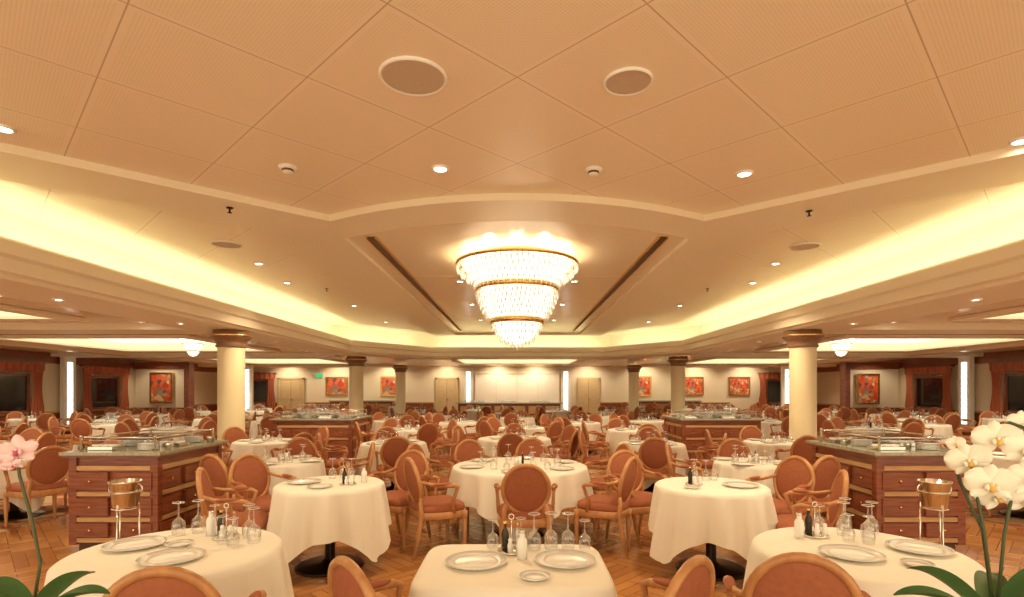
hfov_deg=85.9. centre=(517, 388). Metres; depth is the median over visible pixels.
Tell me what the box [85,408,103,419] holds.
dining chair
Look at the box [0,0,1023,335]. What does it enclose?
ceiling
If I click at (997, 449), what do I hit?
dining chair
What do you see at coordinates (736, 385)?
framed painting
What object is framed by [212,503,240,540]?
cruet
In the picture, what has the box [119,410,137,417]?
dining chair
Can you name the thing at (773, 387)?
window
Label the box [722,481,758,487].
dinner plate
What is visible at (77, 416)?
dining chair
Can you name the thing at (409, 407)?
dining chair
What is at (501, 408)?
dining chair
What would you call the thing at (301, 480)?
dinner plate
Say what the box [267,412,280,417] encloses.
dining chair
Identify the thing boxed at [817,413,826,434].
dining chair
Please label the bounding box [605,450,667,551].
dining chair
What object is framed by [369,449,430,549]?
dining chair
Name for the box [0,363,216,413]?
wall
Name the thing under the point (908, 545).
dinner plate
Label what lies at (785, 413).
dining chair
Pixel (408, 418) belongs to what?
dining chair
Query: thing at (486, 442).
dining table
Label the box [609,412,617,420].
dining chair
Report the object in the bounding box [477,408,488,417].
dining chair
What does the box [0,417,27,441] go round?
dining chair
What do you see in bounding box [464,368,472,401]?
wall light
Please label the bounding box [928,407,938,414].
dining chair
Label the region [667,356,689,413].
column
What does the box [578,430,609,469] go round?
dining chair
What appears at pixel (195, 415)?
dining chair
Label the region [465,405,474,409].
dining chair
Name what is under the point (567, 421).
dining chair
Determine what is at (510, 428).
dining chair
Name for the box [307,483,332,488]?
dinner plate
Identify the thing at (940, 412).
dining chair
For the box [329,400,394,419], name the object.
sideboard
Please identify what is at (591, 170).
smoke detector
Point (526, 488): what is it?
dining chair
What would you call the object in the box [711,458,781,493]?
dining table
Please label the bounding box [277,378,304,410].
door
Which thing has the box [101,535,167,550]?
dinner plate
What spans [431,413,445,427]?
dining chair
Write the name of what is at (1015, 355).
trim
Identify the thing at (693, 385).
framed painting
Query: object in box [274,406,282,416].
dining chair
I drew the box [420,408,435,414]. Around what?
dining chair
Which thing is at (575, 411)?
dining chair
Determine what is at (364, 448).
dining table
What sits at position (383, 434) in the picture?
dining chair
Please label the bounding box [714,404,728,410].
dining chair
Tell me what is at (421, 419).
dining chair
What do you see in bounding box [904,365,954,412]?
curtain
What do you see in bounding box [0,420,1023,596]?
floor
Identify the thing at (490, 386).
wall panel
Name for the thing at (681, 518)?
dining table
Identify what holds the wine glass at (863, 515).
on the dining table at (883, 578)
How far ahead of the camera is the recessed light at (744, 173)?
4.82 m
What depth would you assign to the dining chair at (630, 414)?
16.67 m
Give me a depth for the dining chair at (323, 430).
9.70 m
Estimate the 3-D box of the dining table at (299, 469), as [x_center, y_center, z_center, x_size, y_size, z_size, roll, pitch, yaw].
[-2.747,1.225,6.499,1.034,0.750,1.010,0,0,0]
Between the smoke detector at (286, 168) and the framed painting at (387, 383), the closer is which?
the smoke detector at (286, 168)
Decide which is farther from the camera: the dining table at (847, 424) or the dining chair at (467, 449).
the dining table at (847, 424)
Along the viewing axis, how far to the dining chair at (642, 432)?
9.61 m
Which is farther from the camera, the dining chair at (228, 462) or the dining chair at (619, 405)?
the dining chair at (619, 405)
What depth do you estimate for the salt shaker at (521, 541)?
2.73 m
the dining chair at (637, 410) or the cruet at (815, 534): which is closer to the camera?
the cruet at (815, 534)
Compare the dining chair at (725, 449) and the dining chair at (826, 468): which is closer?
the dining chair at (826, 468)
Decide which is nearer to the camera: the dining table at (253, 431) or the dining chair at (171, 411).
the dining table at (253, 431)
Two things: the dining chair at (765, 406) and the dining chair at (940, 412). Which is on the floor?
the dining chair at (765, 406)
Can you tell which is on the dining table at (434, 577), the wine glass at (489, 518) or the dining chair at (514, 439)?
the wine glass at (489, 518)
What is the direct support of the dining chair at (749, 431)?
on the floor
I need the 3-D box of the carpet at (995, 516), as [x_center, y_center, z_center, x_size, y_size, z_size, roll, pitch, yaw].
[10.602,1.597,10.550,9.705,0.006,23.100,0,0,0]
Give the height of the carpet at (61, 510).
0.006 m
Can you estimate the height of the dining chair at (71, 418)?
0.947 m
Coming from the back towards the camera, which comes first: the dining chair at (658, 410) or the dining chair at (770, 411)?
the dining chair at (658, 410)
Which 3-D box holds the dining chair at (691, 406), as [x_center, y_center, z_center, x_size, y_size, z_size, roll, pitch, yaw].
[7.641,1.130,24.402,0.604,0.947,0.556,0,0,45]
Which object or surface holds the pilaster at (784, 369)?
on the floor
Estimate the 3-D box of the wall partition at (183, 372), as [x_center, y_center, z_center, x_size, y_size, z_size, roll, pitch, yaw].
[-14.300,0.260,22.310,2.200,2.680,0.380,0,0,0]
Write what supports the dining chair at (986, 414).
on the carpet at (995, 516)
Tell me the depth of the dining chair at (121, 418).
14.20 m
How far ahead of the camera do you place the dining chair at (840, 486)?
4.45 m
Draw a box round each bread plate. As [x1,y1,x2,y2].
[164,539,193,547]
[519,569,550,581]
[684,485,700,488]
[899,557,934,566]
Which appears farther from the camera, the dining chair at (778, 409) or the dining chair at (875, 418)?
the dining chair at (778, 409)
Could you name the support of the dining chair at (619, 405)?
on the floor
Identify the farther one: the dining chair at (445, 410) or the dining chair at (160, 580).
the dining chair at (445, 410)
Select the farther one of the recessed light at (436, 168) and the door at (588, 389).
the door at (588, 389)
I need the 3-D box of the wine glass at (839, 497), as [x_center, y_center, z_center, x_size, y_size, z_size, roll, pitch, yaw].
[1.980,0.754,3.320,0.076,0.190,0.075,0,0,0]
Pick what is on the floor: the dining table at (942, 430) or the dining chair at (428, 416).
the dining chair at (428, 416)
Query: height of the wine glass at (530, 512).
0.190 m
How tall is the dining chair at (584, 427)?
0.947 m
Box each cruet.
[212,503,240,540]
[339,462,356,485]
[497,514,518,555]
[685,462,702,485]
[804,501,828,538]
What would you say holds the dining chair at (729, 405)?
on the floor
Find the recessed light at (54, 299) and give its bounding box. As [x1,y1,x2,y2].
[52,298,65,300]
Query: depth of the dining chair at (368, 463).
6.66 m
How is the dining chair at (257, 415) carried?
on the carpet at (61, 510)
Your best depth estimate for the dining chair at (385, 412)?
26.50 m
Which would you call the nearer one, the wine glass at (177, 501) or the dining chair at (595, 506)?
the wine glass at (177, 501)
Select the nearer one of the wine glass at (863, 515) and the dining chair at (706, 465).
the wine glass at (863, 515)
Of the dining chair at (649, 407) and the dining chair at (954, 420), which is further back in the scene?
the dining chair at (649, 407)
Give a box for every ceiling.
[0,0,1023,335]
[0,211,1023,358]
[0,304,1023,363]
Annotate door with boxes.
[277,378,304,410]
[435,378,457,414]
[577,378,599,414]
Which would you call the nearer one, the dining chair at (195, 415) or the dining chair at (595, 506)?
the dining chair at (595, 506)
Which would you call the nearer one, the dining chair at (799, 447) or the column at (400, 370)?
the dining chair at (799, 447)
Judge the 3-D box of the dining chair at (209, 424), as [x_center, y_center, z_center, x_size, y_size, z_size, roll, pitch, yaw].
[-6.752,1.124,11.740,0.556,0.947,0.604,0,0,12]
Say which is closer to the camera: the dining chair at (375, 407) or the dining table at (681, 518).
the dining table at (681, 518)
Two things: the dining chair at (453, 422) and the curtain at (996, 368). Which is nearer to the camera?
the dining chair at (453, 422)
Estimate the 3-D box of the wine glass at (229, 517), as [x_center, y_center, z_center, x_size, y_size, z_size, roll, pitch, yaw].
[-1.540,0.774,2.980,0.066,0.150,0.065,0,0,0]
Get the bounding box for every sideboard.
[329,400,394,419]
[456,402,562,424]
[639,400,701,419]
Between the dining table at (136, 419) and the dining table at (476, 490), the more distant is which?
the dining table at (136, 419)
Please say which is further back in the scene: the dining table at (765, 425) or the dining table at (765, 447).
the dining table at (765, 425)
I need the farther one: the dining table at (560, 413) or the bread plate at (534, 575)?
the dining table at (560, 413)
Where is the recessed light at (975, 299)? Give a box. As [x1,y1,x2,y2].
[968,298,982,300]
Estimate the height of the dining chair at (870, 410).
0.947 m
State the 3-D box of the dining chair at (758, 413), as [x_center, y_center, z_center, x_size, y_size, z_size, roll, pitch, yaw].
[7.207,1.124,17.039,0.604,0.947,0.556,0,0,-23]
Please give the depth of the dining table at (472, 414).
21.90 m
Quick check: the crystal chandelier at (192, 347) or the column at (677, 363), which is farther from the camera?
the column at (677, 363)
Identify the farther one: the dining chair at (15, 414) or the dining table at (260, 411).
the dining table at (260, 411)
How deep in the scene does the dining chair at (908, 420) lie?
12.51 m
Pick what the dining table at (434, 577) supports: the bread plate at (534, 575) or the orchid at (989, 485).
the bread plate at (534, 575)
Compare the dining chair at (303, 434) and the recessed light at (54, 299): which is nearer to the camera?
the recessed light at (54, 299)
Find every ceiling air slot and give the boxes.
[366,236,462,330]
[571,236,667,330]
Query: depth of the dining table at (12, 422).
15.11 m
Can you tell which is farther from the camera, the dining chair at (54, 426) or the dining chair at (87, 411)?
the dining chair at (87, 411)
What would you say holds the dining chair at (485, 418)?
on the floor
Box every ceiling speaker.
[210,240,242,248]
[379,56,446,96]
[604,66,652,95]
[789,242,820,250]
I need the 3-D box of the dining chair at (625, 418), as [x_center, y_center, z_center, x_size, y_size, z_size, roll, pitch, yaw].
[2.900,1.130,14.213,0.556,0.947,0.604,0,0,-37]
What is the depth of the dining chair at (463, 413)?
17.05 m
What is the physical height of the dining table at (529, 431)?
0.750 m
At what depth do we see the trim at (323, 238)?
5.67 m
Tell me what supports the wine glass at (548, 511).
on the dining table at (434, 577)
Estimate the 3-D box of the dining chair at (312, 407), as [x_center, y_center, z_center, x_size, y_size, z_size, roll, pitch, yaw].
[-7.951,1.124,21.480,0.604,0.947,0.556,0,0,-40]
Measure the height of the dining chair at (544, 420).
0.947 m
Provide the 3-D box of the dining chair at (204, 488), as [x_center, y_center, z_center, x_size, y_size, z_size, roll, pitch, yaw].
[-2.436,1.130,4.707,0.556,0.947,0.604,0,0,-20]
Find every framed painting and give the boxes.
[149,372,172,402]
[326,377,347,394]
[380,376,394,395]
[639,376,650,395]
[685,377,703,394]
[728,377,749,394]
[856,374,879,403]
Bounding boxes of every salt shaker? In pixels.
[206,510,215,536]
[361,467,366,482]
[517,529,526,559]
[794,512,803,538]
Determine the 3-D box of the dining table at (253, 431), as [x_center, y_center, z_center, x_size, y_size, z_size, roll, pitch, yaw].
[-6.510,1.219,14.599,1.158,0.750,1.187,0,0,19]
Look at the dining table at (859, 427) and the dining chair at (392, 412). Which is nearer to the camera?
the dining table at (859, 427)
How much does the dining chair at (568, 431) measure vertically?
0.947 m
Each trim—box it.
[0,142,1023,336]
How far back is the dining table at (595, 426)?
13.55 m
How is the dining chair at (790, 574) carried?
on the floor
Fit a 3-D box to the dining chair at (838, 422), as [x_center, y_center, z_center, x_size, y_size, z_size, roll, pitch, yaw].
[7.567,1.124,12.718,0.604,0.947,0.556,0,0,-16]
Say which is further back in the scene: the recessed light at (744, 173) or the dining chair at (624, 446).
the dining chair at (624, 446)
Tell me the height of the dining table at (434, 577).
0.750 m
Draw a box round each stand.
[107,478,143,539]
[916,478,952,544]
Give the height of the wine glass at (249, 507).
0.190 m
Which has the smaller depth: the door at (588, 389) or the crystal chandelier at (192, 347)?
the crystal chandelier at (192, 347)
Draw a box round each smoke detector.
[278,163,296,173]
[585,166,601,175]
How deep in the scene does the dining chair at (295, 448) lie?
7.46 m
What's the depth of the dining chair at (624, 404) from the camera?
27.94 m
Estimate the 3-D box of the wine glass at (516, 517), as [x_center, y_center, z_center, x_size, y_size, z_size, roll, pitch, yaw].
[0.020,0.774,2.980,0.066,0.150,0.065,0,0,0]
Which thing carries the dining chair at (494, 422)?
on the floor
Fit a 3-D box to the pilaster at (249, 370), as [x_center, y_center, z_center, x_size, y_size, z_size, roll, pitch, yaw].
[-12.600,0.255,25.680,0.560,2.670,0.200,0,0,0]
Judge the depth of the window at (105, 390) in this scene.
20.57 m
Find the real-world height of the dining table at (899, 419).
0.750 m
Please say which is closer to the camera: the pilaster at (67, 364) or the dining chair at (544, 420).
the dining chair at (544, 420)
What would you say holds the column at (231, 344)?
on the floor
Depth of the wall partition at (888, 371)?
22.20 m
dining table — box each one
[0,452,66,521]
[5,418,36,434]
[44,527,293,596]
[72,423,115,450]
[94,418,140,425]
[105,413,115,418]
[133,414,168,425]
[139,427,195,439]
[185,411,210,424]
[192,419,215,436]
[227,438,289,460]
[245,410,271,420]
[245,414,249,425]
[248,421,261,438]
[264,457,325,494]
[266,475,391,576]
[355,441,429,490]
[370,419,399,438]
[387,406,394,418]
[398,428,429,454]
[408,544,617,596]
[421,415,451,420]
[438,421,476,451]
[442,457,592,542]
[466,409,480,420]
[477,435,552,456]
[494,412,500,419]
[497,426,546,436]
[500,417,535,425]
[546,410,572,418]
[572,421,601,452]
[588,415,618,431]
[597,411,611,414]
[605,428,637,456]
[618,440,688,492]
[625,406,648,416]
[630,420,663,437]
[648,477,777,580]
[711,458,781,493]
[742,527,985,596]
[743,439,794,459]
[761,420,781,438]
[832,411,851,425]
[845,426,900,438]
[867,414,896,422]
[895,412,929,417]
[897,418,923,425]
[898,423,955,448]
[969,452,1023,518]
[979,418,1006,424]
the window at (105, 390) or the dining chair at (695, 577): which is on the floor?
the dining chair at (695, 577)
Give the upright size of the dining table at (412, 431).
0.750 m
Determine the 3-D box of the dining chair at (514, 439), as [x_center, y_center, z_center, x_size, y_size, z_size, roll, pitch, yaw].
[-0.054,1.130,8.524,0.604,0.947,0.556,0,0,7]
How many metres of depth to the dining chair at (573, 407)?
22.19 m
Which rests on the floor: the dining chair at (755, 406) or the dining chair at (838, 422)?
the dining chair at (755, 406)
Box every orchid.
[0,434,109,596]
[893,410,1023,596]
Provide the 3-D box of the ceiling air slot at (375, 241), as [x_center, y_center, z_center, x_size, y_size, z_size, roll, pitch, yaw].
[-1.800,-1.873,12.250,0.130,0.035,10.940,0,0,0]
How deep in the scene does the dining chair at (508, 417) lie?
15.37 m
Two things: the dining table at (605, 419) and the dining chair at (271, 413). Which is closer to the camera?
the dining chair at (271, 413)
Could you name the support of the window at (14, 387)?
attached to the wall at (205, 383)
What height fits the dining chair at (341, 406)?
0.947 m
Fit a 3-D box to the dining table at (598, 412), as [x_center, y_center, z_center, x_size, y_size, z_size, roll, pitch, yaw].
[3.486,1.225,20.591,1.204,0.750,1.190,0,0,-29]
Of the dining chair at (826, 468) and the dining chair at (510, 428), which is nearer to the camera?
the dining chair at (826, 468)
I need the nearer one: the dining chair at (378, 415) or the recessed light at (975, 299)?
the recessed light at (975, 299)
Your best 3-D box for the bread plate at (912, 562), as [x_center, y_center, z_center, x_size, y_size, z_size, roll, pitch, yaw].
[1.920,0.839,2.640,0.140,0.020,0.140,0,0,0]
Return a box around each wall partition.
[135,362,193,426]
[840,362,899,426]
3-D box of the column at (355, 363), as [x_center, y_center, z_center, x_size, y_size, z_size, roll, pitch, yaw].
[-5.380,0.260,18.400,0.740,2.680,0.740,0,0,-17]
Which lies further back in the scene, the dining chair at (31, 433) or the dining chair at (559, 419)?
the dining chair at (559, 419)
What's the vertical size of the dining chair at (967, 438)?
0.947 m
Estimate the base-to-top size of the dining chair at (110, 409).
0.947 m
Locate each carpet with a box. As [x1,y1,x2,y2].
[0,429,370,532]
[766,437,1023,529]
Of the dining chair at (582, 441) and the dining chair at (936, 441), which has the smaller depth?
the dining chair at (936, 441)
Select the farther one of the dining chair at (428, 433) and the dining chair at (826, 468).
the dining chair at (428, 433)
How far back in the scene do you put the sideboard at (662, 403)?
28.20 m
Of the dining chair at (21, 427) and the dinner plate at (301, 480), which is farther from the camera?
the dining chair at (21, 427)
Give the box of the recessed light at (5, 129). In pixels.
[0,124,16,134]
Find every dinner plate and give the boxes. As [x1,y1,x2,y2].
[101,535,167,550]
[135,547,205,565]
[286,478,320,483]
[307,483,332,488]
[445,550,506,569]
[534,549,595,568]
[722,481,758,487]
[818,544,885,561]
[885,539,955,555]
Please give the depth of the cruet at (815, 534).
3.17 m
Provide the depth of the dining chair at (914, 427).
10.81 m
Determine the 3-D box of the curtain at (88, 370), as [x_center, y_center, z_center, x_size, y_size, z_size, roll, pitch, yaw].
[-15.310,0.070,20.500,0.170,1.860,2.350,0,0,0]
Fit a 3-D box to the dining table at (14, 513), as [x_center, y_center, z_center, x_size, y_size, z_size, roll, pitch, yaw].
[-6.320,1.219,6.890,1.204,0.750,1.190,0,0,-33]
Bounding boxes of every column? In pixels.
[209,329,252,456]
[345,356,367,414]
[392,365,408,418]
[625,365,641,418]
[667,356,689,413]
[781,329,825,439]
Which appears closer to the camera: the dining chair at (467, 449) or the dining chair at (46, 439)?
the dining chair at (467, 449)
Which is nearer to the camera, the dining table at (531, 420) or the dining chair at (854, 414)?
the dining table at (531, 420)
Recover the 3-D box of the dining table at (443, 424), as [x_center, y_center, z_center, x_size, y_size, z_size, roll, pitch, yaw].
[-1.507,1.225,14.201,1.158,0.750,1.187,0,0,41]
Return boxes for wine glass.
[171,501,185,535]
[191,499,205,533]
[216,515,229,544]
[226,517,239,546]
[242,503,255,538]
[246,507,260,543]
[487,518,498,548]
[515,517,526,544]
[527,512,540,550]
[544,511,557,549]
[561,512,574,549]
[579,519,590,549]
[836,501,850,535]
[838,497,851,530]
[842,513,854,542]
[860,504,875,539]
[862,515,875,544]
[864,501,879,535]
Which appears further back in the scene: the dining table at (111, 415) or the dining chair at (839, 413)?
the dining table at (111, 415)
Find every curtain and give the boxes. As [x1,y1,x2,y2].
[0,360,45,417]
[79,365,130,416]
[254,373,276,407]
[758,373,780,407]
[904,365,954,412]
[989,360,1023,416]
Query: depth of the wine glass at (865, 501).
3.20 m
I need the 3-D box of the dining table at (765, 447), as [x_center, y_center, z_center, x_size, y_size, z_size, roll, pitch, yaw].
[4.193,1.225,8.902,1.158,0.750,1.187,0,0,42]
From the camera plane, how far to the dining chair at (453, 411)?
18.45 m
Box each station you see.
[59,428,228,550]
[270,409,372,459]
[661,409,764,459]
[806,428,965,549]
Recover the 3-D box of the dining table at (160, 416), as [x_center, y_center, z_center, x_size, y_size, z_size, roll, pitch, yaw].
[-12.117,1.219,18.197,1.187,0.750,1.174,0,0,-18]
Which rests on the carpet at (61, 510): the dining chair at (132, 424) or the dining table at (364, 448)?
the dining chair at (132, 424)
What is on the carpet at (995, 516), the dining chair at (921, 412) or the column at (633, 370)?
the dining chair at (921, 412)
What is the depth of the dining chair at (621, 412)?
18.12 m
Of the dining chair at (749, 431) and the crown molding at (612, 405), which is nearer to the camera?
the dining chair at (749, 431)
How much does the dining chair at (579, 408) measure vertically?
0.947 m
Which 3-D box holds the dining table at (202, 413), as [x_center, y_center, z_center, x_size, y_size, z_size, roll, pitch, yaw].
[-12.236,1.219,20.892,1.190,0.750,1.217,0,0,43]
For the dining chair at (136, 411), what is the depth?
18.97 m
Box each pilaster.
[60,357,75,434]
[245,366,253,409]
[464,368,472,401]
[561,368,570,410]
[781,366,788,405]
[958,357,973,435]
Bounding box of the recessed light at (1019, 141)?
[1008,136,1023,145]
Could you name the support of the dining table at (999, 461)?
on the carpet at (995, 516)
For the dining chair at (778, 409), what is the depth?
19.13 m
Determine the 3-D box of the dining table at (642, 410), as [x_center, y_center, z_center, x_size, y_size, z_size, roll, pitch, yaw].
[5.865,1.225,26.998,1.187,0.750,1.174,0,0,-12]
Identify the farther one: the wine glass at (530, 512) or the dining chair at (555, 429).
the dining chair at (555, 429)
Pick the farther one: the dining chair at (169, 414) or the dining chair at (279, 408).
the dining chair at (279, 408)
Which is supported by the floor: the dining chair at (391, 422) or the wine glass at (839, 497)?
the dining chair at (391, 422)
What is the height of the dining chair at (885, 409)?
0.947 m
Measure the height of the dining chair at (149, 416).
0.947 m
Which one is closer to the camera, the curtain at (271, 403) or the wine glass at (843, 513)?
the wine glass at (843, 513)
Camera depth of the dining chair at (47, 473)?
6.32 m
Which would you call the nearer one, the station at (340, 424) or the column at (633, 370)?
the station at (340, 424)
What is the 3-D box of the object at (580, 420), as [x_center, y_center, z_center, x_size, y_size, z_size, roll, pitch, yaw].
[1.600,0.754,14.000,0.738,0.190,0.741,0,0,2]
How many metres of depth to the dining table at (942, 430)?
12.71 m
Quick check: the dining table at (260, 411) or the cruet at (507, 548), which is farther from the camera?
the dining table at (260, 411)
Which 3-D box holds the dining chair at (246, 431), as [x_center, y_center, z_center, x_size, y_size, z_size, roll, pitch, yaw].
[-7.252,1.124,14.316,0.556,0.947,0.604,0,0,-19]
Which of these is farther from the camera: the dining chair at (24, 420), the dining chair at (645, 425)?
the dining chair at (24, 420)
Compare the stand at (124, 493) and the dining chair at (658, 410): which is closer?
the stand at (124, 493)
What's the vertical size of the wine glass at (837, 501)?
0.190 m
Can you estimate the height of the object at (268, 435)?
0.190 m
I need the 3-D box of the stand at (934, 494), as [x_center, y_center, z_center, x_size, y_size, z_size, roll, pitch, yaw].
[3.582,1.193,4.700,0.306,0.817,0.311,0,0,0]
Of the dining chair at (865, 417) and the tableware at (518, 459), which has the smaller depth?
the tableware at (518, 459)
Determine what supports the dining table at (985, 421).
on the carpet at (995, 516)
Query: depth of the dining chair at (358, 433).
11.00 m
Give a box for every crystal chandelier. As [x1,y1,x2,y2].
[178,339,204,356]
[455,246,578,349]
[830,339,856,356]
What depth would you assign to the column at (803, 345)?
10.00 m
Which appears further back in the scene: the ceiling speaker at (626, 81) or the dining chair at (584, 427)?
the dining chair at (584, 427)
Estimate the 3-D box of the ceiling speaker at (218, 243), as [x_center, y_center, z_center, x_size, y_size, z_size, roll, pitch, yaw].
[-3.800,-1.890,7.200,0.380,0.020,0.380,0,0,0]
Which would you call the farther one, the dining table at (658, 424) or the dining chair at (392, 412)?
the dining chair at (392, 412)
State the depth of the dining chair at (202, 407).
21.89 m
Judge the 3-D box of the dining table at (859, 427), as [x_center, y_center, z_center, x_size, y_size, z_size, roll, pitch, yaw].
[7.676,1.219,11.902,1.158,0.750,1.212,0,0,23]
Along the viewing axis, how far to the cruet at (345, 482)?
4.87 m
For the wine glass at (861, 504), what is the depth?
3.12 m
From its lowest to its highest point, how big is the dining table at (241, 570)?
0.750 m
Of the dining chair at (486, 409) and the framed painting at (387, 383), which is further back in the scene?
the framed painting at (387, 383)
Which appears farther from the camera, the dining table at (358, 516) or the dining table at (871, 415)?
the dining table at (871, 415)
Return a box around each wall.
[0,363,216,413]
[254,370,780,411]
[817,363,1023,412]
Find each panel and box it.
[349,221,684,332]
[473,371,560,401]
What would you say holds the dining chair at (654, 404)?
on the floor
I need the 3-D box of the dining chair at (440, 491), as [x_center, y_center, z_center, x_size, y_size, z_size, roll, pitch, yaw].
[-1.036,1.130,6.613,0.556,0.947,0.604,0,0,20]
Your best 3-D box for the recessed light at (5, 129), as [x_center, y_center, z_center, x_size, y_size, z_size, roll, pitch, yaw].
[-3.740,-1.890,4.000,0.150,0.020,0.150,0,0,0]
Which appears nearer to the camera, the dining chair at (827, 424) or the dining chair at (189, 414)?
the dining chair at (827, 424)
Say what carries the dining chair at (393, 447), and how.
on the floor
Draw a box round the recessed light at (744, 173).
[735,170,753,177]
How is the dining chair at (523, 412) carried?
on the floor
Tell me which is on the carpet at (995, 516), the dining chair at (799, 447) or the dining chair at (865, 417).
the dining chair at (865, 417)
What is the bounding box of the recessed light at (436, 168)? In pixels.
[432,165,448,172]
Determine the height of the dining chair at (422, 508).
0.947 m
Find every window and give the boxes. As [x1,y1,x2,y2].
[0,373,30,413]
[91,375,119,408]
[254,380,267,402]
[766,380,780,402]
[914,375,942,408]
[1003,373,1023,412]
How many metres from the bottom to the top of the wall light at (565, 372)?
2.670 m
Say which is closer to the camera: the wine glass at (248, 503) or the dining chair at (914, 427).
the wine glass at (248, 503)
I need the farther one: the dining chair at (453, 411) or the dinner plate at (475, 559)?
the dining chair at (453, 411)
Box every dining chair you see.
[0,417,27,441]
[0,422,11,434]
[0,423,28,441]
[3,445,68,531]
[4,411,24,420]
[19,427,43,440]
[29,413,56,432]
[33,432,56,451]
[47,417,74,450]
[57,411,77,433]
[64,435,121,505]
[70,418,105,450]
[75,412,93,446]
[78,414,104,422]
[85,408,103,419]
[102,565,266,596]
[104,407,117,414]
[114,422,141,441]
[116,414,135,421]
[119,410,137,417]
[122,419,142,434]
[131,408,143,414]
[136,412,156,430]
[138,411,150,425]
[138,416,159,427]
[154,406,159,412]
[161,407,167,413]
[161,409,184,426]
[168,408,177,418]
[168,413,187,426]
[183,407,199,425]
[187,420,216,439]
[191,405,207,425]
[193,409,205,417]
[193,434,232,469]
[194,417,212,434]
[195,467,268,529]
[198,454,265,527]
[206,413,216,434]
[222,426,249,458]
[228,454,296,515]
[245,411,255,429]
[245,423,248,436]
[250,408,266,423]
[254,405,264,410]
[257,415,276,438]
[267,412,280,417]
[270,432,314,457]
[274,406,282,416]
[275,437,321,458]
[306,406,316,410]
[313,426,330,475]
[318,432,354,474]
[327,556,404,596]
[337,404,345,409]
[338,442,374,475]
[354,422,374,457]
[363,405,372,423]
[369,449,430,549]
[370,404,377,414]
[372,412,386,421]
[372,426,398,477]
[375,436,410,481]
[376,403,388,416]
[382,418,402,427]
[390,407,404,418]
[399,415,414,427]
[400,457,467,560]
[405,406,414,414]
[406,443,458,528]
[407,423,438,470]
[410,411,419,426]
[415,412,432,422]
[418,416,444,453]
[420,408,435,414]
[429,429,459,472]
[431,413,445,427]
[437,406,447,414]
[437,419,456,454]
[448,409,458,419]
[448,410,467,420]
[452,425,480,442]
[454,439,496,519]
[464,416,487,440]
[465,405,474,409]
[477,406,491,420]
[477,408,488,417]
[479,420,502,436]
[487,417,503,435]
[492,405,502,412]
[494,463,557,543]
[495,433,523,457]
[499,409,513,420]
[502,423,528,435]
[503,413,524,425]
[512,438,554,457]
[515,410,527,416]
[528,408,539,425]
[532,421,561,447]
[537,407,551,421]
[539,411,554,426]
[540,414,551,435]
[543,417,563,441]
[547,429,578,461]
[548,425,576,455]
[561,417,579,454]
[567,407,583,420]
[569,405,577,412]
[572,409,578,420]
[574,456,641,558]
[577,411,587,420]
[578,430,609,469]
[579,443,631,528]
[580,421,609,462]
[587,413,601,425]
[597,406,607,411]
[597,416,620,453]
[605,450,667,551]
[606,418,626,429]
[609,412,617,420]
[617,403,628,411]
[617,409,626,415]
[620,415,641,427]
[622,402,628,408]
[626,411,632,419]
[627,406,639,419]
[629,424,658,439]
[634,426,660,479]
[634,437,676,490]
[639,403,652,419]
[639,555,714,596]
[643,402,655,418]
[656,404,663,417]
[663,405,670,412]
[665,443,702,477]
[687,404,695,409]
[688,433,726,476]
[704,429,721,476]
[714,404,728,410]
[716,438,753,457]
[723,552,870,596]
[726,403,734,407]
[739,425,766,440]
[745,456,814,515]
[750,410,760,417]
[752,403,760,410]
[761,404,770,416]
[763,407,777,420]
[769,416,788,438]
[772,455,840,513]
[775,408,783,420]
[775,435,818,465]
[776,469,848,528]
[779,411,783,420]
[782,409,788,417]
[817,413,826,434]
[818,411,831,417]
[820,408,832,415]
[822,419,850,439]
[829,405,837,410]
[830,417,846,436]
[832,410,842,418]
[835,407,851,424]
[848,413,866,426]
[851,409,871,426]
[866,408,878,421]
[873,415,897,427]
[880,411,897,426]
[881,413,902,426]
[882,408,893,413]
[892,422,923,442]
[896,410,911,417]
[898,419,924,441]
[901,418,933,441]
[912,409,924,417]
[924,415,944,446]
[925,408,945,417]
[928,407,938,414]
[929,440,990,516]
[943,412,955,445]
[945,414,960,448]
[954,411,976,431]
[956,418,981,443]
[969,442,1001,491]
[978,411,996,419]

